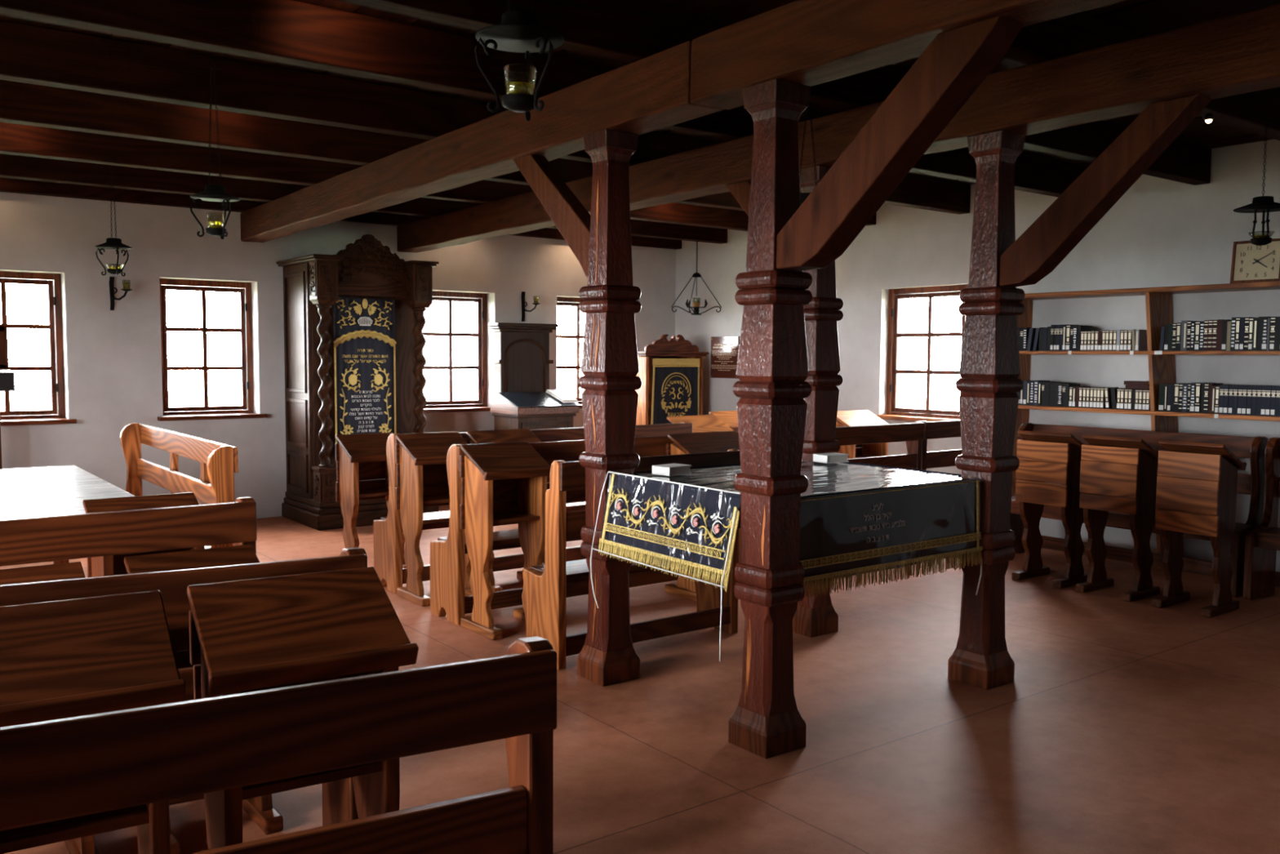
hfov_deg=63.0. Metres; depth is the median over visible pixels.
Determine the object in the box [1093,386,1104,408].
book
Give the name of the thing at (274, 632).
desk
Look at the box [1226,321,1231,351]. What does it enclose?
book
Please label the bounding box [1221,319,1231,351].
book
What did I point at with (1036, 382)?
book
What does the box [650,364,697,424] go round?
curtain
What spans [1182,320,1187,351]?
book
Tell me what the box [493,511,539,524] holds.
shelf
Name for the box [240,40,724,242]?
timber beam
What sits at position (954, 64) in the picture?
brace
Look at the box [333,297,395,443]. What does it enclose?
curtain
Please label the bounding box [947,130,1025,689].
column
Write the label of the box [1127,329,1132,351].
book
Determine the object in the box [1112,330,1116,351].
book
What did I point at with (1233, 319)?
book
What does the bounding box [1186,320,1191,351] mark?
book
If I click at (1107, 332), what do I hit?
book
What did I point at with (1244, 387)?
book
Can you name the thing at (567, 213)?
brace
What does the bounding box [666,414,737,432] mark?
desk
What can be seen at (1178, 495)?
desk
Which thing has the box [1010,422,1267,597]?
pew
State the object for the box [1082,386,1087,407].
book
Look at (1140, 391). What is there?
book
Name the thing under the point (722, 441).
desk
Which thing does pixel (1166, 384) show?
book
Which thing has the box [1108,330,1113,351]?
book
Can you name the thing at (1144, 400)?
book
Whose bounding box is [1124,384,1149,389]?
book
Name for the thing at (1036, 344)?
book
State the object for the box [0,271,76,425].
window
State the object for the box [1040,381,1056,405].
book
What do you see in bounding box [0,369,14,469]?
lectern
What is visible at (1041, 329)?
book
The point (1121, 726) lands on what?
floor
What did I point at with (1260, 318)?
book
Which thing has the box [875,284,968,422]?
window
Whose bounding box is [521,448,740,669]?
pew
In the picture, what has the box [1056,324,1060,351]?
book
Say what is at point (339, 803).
pew
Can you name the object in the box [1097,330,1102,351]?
book
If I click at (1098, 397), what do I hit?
book
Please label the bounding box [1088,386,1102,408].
book
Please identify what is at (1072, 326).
book
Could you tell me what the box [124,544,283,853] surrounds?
desk
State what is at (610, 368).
column
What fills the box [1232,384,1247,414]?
book
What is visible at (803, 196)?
oil lamp
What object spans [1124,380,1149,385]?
book
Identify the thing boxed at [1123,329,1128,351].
book
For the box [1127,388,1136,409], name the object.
book
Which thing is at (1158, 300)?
bookshelf
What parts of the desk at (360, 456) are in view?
leg, leg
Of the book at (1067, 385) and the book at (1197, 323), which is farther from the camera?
the book at (1067, 385)
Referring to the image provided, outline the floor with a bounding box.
[0,505,1279,853]
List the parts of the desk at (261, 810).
leg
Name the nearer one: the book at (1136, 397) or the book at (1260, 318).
the book at (1260, 318)
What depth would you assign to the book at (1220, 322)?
7.15 m
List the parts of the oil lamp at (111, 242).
scroll arm, chain, dish, chain, glass, scroll arm, scroll arm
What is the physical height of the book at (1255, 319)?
0.220 m
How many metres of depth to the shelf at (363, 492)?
7.19 m
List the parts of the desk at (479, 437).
leg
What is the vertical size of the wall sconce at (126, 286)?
0.280 m
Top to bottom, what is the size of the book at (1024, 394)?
0.196 m
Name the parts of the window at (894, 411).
sill, sash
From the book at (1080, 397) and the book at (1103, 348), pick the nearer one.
the book at (1103, 348)
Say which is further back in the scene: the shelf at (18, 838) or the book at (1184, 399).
the book at (1184, 399)
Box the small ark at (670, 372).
[635,333,709,425]
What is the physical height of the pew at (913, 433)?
1.008 m
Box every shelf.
[0,804,149,853]
[241,760,382,799]
[359,488,389,497]
[422,493,449,504]
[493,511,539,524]
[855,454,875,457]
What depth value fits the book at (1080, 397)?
7.98 m
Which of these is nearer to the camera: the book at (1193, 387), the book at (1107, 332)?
the book at (1193, 387)
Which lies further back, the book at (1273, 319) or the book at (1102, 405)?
the book at (1102, 405)
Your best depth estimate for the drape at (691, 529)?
4.32 m
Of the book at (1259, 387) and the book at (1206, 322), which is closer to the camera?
the book at (1259, 387)
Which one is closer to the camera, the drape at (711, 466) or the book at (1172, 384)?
the drape at (711, 466)
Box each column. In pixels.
[577,128,642,686]
[728,79,812,758]
[792,165,843,637]
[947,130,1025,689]
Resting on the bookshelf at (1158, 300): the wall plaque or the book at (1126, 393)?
the book at (1126, 393)
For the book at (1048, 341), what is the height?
0.190 m
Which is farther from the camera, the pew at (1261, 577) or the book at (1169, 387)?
the book at (1169, 387)
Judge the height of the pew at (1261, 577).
1.008 m
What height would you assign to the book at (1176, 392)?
0.202 m
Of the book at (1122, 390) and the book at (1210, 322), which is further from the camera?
the book at (1122, 390)
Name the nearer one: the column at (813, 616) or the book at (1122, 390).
the column at (813, 616)
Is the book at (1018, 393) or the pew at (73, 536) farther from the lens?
the book at (1018, 393)
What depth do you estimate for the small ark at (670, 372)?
11.36 m
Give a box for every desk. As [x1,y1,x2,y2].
[0,561,99,853]
[0,590,186,853]
[82,492,204,577]
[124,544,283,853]
[186,566,418,849]
[335,432,406,568]
[395,431,472,606]
[459,441,551,639]
[466,428,545,591]
[664,431,740,600]
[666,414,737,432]
[709,410,738,431]
[835,409,888,458]
[1011,430,1087,588]
[1075,435,1159,601]
[1151,440,1246,617]
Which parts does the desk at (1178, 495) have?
leg, leg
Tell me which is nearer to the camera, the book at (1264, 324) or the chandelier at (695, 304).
the book at (1264, 324)
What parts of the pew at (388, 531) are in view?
panel, seat, rail, rail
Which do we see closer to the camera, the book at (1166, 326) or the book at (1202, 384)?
the book at (1202, 384)
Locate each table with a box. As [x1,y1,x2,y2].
[0,465,134,564]
[737,503,740,526]
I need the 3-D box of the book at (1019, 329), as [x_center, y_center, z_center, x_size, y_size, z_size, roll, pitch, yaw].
[3.102,-0.707,8.438,0.160,0.185,0.030,-3,5,-37]
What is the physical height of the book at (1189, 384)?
0.202 m
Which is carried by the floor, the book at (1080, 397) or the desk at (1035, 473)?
the desk at (1035, 473)
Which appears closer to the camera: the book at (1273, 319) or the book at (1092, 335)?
the book at (1273, 319)
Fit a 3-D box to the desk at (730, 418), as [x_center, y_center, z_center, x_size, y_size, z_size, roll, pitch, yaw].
[0.920,0.359,9.550,0.530,1.003,0.375,-3,5,-37]
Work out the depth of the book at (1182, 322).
7.36 m
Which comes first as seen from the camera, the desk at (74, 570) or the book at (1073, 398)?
the desk at (74, 570)
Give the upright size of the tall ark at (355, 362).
2.556 m
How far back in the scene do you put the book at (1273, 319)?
6.89 m
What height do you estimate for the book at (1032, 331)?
0.180 m
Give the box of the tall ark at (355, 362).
[275,234,439,530]
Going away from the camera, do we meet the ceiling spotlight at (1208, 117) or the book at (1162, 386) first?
the ceiling spotlight at (1208, 117)
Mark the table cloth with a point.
(857, 519)
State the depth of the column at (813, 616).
5.58 m
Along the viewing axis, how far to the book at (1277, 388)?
6.88 m
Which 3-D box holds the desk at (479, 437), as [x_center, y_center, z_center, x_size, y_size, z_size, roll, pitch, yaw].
[-0.846,0.532,6.766,0.470,1.013,0.375,-3,5,-37]
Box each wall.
[0,191,675,518]
[675,139,1279,571]
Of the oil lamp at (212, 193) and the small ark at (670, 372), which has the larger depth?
the small ark at (670, 372)
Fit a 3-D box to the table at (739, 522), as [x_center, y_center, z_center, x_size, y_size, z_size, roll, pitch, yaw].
[0.700,0.293,4.812,1.370,0.104,0.910,-3,5,-37]
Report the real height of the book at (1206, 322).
0.210 m
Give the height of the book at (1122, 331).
0.152 m
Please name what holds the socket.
attached to the chandelier at (695, 304)
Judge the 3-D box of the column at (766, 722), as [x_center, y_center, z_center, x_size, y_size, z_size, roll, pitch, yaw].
[0.500,-0.015,3.970,0.226,2.500,0.226,-3,5,-37]
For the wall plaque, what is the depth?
11.65 m
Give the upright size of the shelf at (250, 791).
0.020 m
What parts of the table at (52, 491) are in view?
leg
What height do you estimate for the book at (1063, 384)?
0.182 m
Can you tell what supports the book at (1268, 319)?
on the bookshelf at (1158, 300)
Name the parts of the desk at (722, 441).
leg, leg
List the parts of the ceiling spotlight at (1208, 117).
bulb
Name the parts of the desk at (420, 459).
leg, leg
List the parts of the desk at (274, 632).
leg, leg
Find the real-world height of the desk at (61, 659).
0.988 m
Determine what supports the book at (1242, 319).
on the bookshelf at (1158, 300)
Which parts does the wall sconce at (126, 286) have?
arm, glass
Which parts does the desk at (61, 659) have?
leg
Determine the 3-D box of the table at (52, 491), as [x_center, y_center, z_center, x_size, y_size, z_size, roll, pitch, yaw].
[-3.748,0.737,5.363,1.905,0.760,2.464,-3,5,-37]
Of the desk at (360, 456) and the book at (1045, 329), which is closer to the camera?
the desk at (360, 456)
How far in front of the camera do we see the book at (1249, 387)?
7.02 m
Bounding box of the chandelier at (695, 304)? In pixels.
[671,240,721,315]
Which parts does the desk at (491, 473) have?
leg, leg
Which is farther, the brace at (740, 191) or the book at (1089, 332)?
the book at (1089, 332)
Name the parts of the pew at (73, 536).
panel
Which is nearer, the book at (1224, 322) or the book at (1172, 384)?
the book at (1224, 322)
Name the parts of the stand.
panel, moulding, cornice, arch moulding, neck moulding, moulding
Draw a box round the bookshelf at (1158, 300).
[1011,280,1279,568]
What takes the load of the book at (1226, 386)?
on the bookshelf at (1158, 300)
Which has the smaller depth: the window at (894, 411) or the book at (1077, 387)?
the book at (1077, 387)
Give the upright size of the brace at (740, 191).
0.639 m
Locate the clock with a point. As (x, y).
(1251, 263)
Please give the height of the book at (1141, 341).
0.155 m
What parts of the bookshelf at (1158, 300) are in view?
shelf, shelf, shelf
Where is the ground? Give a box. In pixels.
[0,389,959,410]
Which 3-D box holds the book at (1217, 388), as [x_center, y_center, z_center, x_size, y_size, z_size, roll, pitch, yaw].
[4.032,-0.189,7.230,0.165,0.190,0.026,-3,5,-37]
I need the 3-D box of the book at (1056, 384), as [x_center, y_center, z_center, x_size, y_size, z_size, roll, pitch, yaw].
[3.311,-0.256,8.194,0.166,0.186,0.036,-3,5,-37]
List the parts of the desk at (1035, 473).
leg, leg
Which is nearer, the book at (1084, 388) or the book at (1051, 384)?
the book at (1084, 388)
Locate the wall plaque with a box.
[710,336,739,378]
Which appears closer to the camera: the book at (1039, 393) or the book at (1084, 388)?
the book at (1084, 388)
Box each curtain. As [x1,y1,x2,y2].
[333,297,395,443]
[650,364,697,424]
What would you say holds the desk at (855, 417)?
on the floor
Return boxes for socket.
[690,306,702,315]
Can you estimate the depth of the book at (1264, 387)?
6.95 m
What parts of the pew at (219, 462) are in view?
panel, post, rail, rail, post, panel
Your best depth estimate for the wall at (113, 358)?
9.03 m
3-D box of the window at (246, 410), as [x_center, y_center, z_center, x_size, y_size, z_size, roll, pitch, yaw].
[-3.845,-0.690,9.301,0.915,1.227,0.335,-3,5,-37]
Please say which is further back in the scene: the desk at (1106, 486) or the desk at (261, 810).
the desk at (1106, 486)
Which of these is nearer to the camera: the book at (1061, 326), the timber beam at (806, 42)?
the timber beam at (806, 42)
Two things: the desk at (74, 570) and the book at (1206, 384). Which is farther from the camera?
the book at (1206, 384)
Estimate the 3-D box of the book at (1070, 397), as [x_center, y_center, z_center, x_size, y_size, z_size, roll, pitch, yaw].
[3.381,-0.235,8.095,0.162,0.158,0.028,-3,5,-37]
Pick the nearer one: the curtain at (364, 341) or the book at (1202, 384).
the book at (1202, 384)
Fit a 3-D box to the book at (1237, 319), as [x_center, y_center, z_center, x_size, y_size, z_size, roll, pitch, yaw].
[4.103,-0.631,7.108,0.166,0.226,0.028,-3,5,-37]
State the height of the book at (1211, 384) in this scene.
0.208 m
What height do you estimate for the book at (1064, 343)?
0.203 m
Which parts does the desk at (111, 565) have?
leg, leg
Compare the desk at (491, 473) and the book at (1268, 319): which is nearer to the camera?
the desk at (491, 473)
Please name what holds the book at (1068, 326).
on the bookshelf at (1158, 300)
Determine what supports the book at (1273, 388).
on the bookshelf at (1158, 300)
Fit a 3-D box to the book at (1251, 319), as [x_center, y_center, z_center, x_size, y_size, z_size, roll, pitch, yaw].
[4.152,-0.624,7.042,0.159,0.222,0.026,-3,5,-37]
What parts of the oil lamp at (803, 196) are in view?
chain, dish, chain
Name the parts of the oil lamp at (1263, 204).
scroll arm, dish, glass, scroll arm, chain, scroll arm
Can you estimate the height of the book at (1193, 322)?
0.208 m
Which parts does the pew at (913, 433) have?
rail, rail, panel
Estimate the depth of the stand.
10.82 m
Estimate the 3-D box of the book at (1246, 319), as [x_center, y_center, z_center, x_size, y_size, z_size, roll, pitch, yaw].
[4.137,-0.627,7.064,0.157,0.225,0.026,-3,5,-37]
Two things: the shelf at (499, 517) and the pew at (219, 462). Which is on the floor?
the pew at (219, 462)
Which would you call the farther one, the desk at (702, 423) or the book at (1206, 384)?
the desk at (702, 423)
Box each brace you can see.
[513,154,591,277]
[725,181,751,216]
[776,16,1023,271]
[999,94,1212,287]
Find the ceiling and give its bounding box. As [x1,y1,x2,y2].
[0,0,1279,249]
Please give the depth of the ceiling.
5.48 m
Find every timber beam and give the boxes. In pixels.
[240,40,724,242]
[396,3,1279,253]
[689,0,1127,110]
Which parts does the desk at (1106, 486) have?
leg, leg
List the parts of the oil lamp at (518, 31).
scroll arm, chain, dish, glass, scroll arm, chain, scroll arm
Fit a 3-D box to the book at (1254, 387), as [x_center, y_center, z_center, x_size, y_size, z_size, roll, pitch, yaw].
[4.175,-0.180,7.042,0.160,0.200,0.028,-3,5,-37]
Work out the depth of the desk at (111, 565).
4.25 m
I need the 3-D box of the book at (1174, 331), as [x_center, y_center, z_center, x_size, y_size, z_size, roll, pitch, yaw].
[3.846,-0.640,7.446,0.159,0.195,0.024,-3,5,-37]
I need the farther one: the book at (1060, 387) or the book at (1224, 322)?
the book at (1060, 387)
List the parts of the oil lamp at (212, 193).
scroll arm, chain, dish, glass, chain, scroll arm, scroll arm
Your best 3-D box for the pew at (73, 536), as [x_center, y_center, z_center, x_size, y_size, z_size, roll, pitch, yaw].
[-2.656,0.792,2.812,3.100,1.008,0.374,-3,5,-37]
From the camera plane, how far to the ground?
51.69 m
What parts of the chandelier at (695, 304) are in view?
scroll arm, rod, scroll arm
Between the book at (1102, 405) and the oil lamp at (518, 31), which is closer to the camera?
the oil lamp at (518, 31)
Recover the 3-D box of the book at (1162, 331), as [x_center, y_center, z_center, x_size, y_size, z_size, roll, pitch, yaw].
[3.799,-0.634,7.519,0.162,0.171,0.030,-3,5,-37]
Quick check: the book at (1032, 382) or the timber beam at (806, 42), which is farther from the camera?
the book at (1032, 382)
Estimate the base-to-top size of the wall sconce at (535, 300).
0.315 m
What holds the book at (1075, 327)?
on the bookshelf at (1158, 300)
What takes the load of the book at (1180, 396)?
on the bookshelf at (1158, 300)
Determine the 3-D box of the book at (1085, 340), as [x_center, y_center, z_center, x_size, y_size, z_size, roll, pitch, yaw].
[3.447,-0.656,7.980,0.169,0.150,0.028,-3,5,-37]
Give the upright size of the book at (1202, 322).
0.205 m
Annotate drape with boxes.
[600,472,740,581]
[633,463,740,528]
[799,478,980,583]
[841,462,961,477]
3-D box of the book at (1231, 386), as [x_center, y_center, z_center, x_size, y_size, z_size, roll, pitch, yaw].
[4.086,-0.189,7.161,0.164,0.200,0.028,-3,5,-37]
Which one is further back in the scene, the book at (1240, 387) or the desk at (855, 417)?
the desk at (855, 417)
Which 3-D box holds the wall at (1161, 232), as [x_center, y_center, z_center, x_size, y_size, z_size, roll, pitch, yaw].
[5.596,-0.389,5.870,0.420,3.050,16.660,-3,5,-37]
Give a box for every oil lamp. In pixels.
[95,164,132,276]
[189,53,239,239]
[474,0,564,121]
[799,103,817,205]
[1233,119,1279,245]
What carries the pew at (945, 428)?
on the floor
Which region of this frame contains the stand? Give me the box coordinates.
[488,322,580,430]
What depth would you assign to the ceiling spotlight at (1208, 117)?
5.34 m
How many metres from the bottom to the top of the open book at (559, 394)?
0.127 m
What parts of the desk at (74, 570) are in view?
leg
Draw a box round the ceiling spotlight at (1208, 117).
[1203,113,1213,123]
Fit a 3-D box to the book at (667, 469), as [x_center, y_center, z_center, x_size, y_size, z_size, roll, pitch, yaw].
[0.146,0.196,4.795,0.110,0.041,0.150,4,5,44]
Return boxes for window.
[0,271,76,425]
[157,278,266,420]
[422,291,490,413]
[556,297,583,408]
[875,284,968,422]
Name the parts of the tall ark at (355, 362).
moulding, moulding, moulding, cornice, silver crown, cornice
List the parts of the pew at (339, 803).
rail, rail, seat, panel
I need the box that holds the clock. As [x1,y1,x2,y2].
[1230,238,1279,283]
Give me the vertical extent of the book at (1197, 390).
0.210 m
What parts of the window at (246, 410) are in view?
sash, sill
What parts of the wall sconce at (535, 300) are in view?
arm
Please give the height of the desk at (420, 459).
1.013 m
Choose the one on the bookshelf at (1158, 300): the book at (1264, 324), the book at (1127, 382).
the book at (1264, 324)
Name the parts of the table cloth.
tie cord, tie cord, tie cord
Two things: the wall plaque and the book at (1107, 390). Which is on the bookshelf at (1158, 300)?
the book at (1107, 390)
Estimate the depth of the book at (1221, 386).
7.16 m
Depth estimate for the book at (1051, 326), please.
8.15 m
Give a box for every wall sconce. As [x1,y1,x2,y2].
[109,276,132,310]
[521,291,540,321]
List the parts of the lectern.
post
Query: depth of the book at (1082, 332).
7.96 m
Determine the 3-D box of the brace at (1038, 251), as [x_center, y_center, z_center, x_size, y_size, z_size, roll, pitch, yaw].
[1.904,-0.946,4.342,0.120,0.680,0.838,-3,5,-37]
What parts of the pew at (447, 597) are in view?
panel, seat, rail, rail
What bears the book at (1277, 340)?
on the bookshelf at (1158, 300)
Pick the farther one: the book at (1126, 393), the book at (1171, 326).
the book at (1126, 393)
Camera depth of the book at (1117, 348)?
7.73 m
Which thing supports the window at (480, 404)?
in the wall at (113, 358)
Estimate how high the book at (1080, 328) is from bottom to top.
0.192 m
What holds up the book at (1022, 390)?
on the bookshelf at (1158, 300)
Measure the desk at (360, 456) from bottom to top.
0.948 m
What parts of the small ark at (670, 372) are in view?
panel, cornice, panel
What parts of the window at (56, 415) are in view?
vent frame, sash, sill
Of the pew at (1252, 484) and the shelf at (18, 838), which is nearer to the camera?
the shelf at (18, 838)
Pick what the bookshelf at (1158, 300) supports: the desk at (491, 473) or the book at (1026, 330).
the book at (1026, 330)
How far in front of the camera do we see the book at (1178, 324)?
7.38 m
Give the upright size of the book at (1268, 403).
0.200 m
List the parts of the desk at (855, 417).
leg, leg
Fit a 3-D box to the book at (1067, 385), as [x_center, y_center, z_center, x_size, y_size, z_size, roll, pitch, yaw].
[3.363,-0.247,8.117,0.161,0.178,0.028,-3,5,-37]
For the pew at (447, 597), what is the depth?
6.01 m
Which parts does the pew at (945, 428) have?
panel, rail, rail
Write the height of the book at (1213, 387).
0.190 m
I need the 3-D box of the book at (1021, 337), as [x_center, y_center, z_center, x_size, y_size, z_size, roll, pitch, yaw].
[3.120,-0.705,8.413,0.163,0.185,0.030,-3,5,-37]
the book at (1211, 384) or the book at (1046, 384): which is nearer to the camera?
the book at (1211, 384)
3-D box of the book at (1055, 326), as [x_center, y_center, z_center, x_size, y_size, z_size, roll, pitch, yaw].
[3.298,-0.697,8.181,0.169,0.203,0.024,-3,5,-37]
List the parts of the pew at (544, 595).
panel, rail, seat, rail, panel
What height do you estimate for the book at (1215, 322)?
0.212 m
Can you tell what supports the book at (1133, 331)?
on the bookshelf at (1158, 300)
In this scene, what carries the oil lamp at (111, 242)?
hanging from the ceiling
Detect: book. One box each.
[545,389,577,403]
[652,462,691,475]
[813,452,848,463]
[1017,327,1020,351]
[1017,391,1020,404]
[1019,327,1023,351]
[1019,381,1023,404]
[1022,327,1031,351]
[1022,380,1030,404]
[1026,328,1035,351]
[1026,381,1030,404]
[1029,380,1034,405]
[1032,328,1039,351]
[1033,380,1049,405]
[1037,381,1041,405]
[1038,327,1043,351]
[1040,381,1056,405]
[1042,327,1047,351]
[1044,382,1049,405]
[1046,326,1050,351]
[1048,382,1054,406]
[1049,324,1053,351]
[1053,324,1057,351]
[1053,382,1070,406]
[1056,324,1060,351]
[1057,382,1062,406]
[1059,324,1062,351]
[1061,382,1076,406]
[1062,324,1066,351]
[1065,324,1081,351]
[1065,383,1080,407]
[1068,386,1075,407]
[1070,325,1073,351]
[1071,386,1075,407]
[1072,324,1078,351]
[1075,386,1090,407]
[1076,325,1092,351]
[1078,386,1082,407]
[1080,331,1084,351]
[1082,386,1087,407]
[1083,330,1087,351]
[1085,386,1095,408]
[1086,330,1091,351]
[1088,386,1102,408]
[1090,330,1094,351]
[1093,330,1098,351]
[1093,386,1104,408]
[1096,387,1100,408]
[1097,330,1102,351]
[1099,387,1106,408]
[1101,330,1105,351]
[1104,386,1118,408]
[1105,330,1109,351]
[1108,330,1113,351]
[1110,387,1124,408]
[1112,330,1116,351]
[1115,329,1119,351]
[1116,388,1120,408]
[1120,329,1124,351]
[1120,388,1124,409]
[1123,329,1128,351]
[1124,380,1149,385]
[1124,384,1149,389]
[1124,388,1128,409]
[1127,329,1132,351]
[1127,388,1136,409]
[1131,328,1137,351]
[1131,389,1135,409]
[1134,329,1147,351]
[1134,389,1138,409]
[1137,389,1142,410]
[1142,389,1146,410]
[1145,389,1150,410]
[1158,383,1164,411]
[1159,326,1164,351]
[1164,324,1168,351]
[1164,383,1168,411]
[1166,383,1171,411]
[1168,323,1173,351]
[1170,383,1174,411]
[1172,323,1176,351]
[1173,382,1191,412]
[1175,322,1181,351]
[1178,383,1182,412]
[1180,320,1183,351]
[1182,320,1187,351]
[1182,383,1188,412]
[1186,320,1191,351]
[1186,383,1191,412]
[1189,382,1195,413]
[1190,320,1199,351]
[1194,320,1199,351]
[1194,382,1200,413]
[1199,320,1204,351]
[1200,382,1204,413]
[1203,320,1208,351]
[1203,382,1209,413]
[1207,320,1213,351]
[1208,382,1222,413]
[1211,320,1217,351]
[1211,386,1215,413]
[1214,386,1219,413]
[1216,319,1225,351]
[1218,384,1224,413]
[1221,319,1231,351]
[1222,384,1229,413]
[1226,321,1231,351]
[1227,384,1238,414]
[1230,317,1235,351]
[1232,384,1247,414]
[1234,317,1240,351]
[1236,384,1249,414]
[1239,317,1244,351]
[1241,385,1247,414]
[1243,316,1249,351]
[1246,385,1252,415]
[1248,317,1253,351]
[1251,385,1257,415]
[1252,317,1258,351]
[1255,385,1262,415]
[1257,316,1262,351]
[1260,385,1271,415]
[1261,316,1271,351]
[1265,385,1279,416]
[1266,318,1271,351]
[1269,316,1275,351]
[1270,386,1276,416]
[1274,316,1279,351]
[1275,386,1279,416]
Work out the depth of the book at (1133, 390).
7.65 m
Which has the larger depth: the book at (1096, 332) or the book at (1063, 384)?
the book at (1063, 384)
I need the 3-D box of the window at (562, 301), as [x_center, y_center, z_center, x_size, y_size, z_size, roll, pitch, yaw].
[-0.638,-0.834,11.713,0.915,1.227,0.335,-3,5,-37]
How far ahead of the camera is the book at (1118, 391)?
7.74 m
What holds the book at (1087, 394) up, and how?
on the bookshelf at (1158, 300)
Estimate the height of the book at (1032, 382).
0.198 m
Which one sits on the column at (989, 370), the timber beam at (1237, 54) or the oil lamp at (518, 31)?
the timber beam at (1237, 54)
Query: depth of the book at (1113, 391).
7.77 m
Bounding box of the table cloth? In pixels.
[590,459,982,661]
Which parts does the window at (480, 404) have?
sill, pane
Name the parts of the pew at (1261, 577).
seat, rail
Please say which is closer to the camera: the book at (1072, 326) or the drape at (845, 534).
the drape at (845, 534)
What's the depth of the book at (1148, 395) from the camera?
7.56 m
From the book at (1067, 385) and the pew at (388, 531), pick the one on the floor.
the pew at (388, 531)
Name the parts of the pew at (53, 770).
rail, panel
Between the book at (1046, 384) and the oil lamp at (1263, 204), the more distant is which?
the book at (1046, 384)
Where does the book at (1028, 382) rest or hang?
on the bookshelf at (1158, 300)
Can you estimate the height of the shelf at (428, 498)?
0.020 m
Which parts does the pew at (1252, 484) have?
panel, seat, rail, rail, panel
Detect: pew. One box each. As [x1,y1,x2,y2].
[0,497,257,566]
[0,546,367,826]
[0,635,556,853]
[120,422,238,548]
[373,421,692,593]
[430,431,738,625]
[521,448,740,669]
[835,421,924,469]
[918,420,961,470]
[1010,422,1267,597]
[1243,437,1279,600]
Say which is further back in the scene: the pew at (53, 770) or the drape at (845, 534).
the drape at (845, 534)

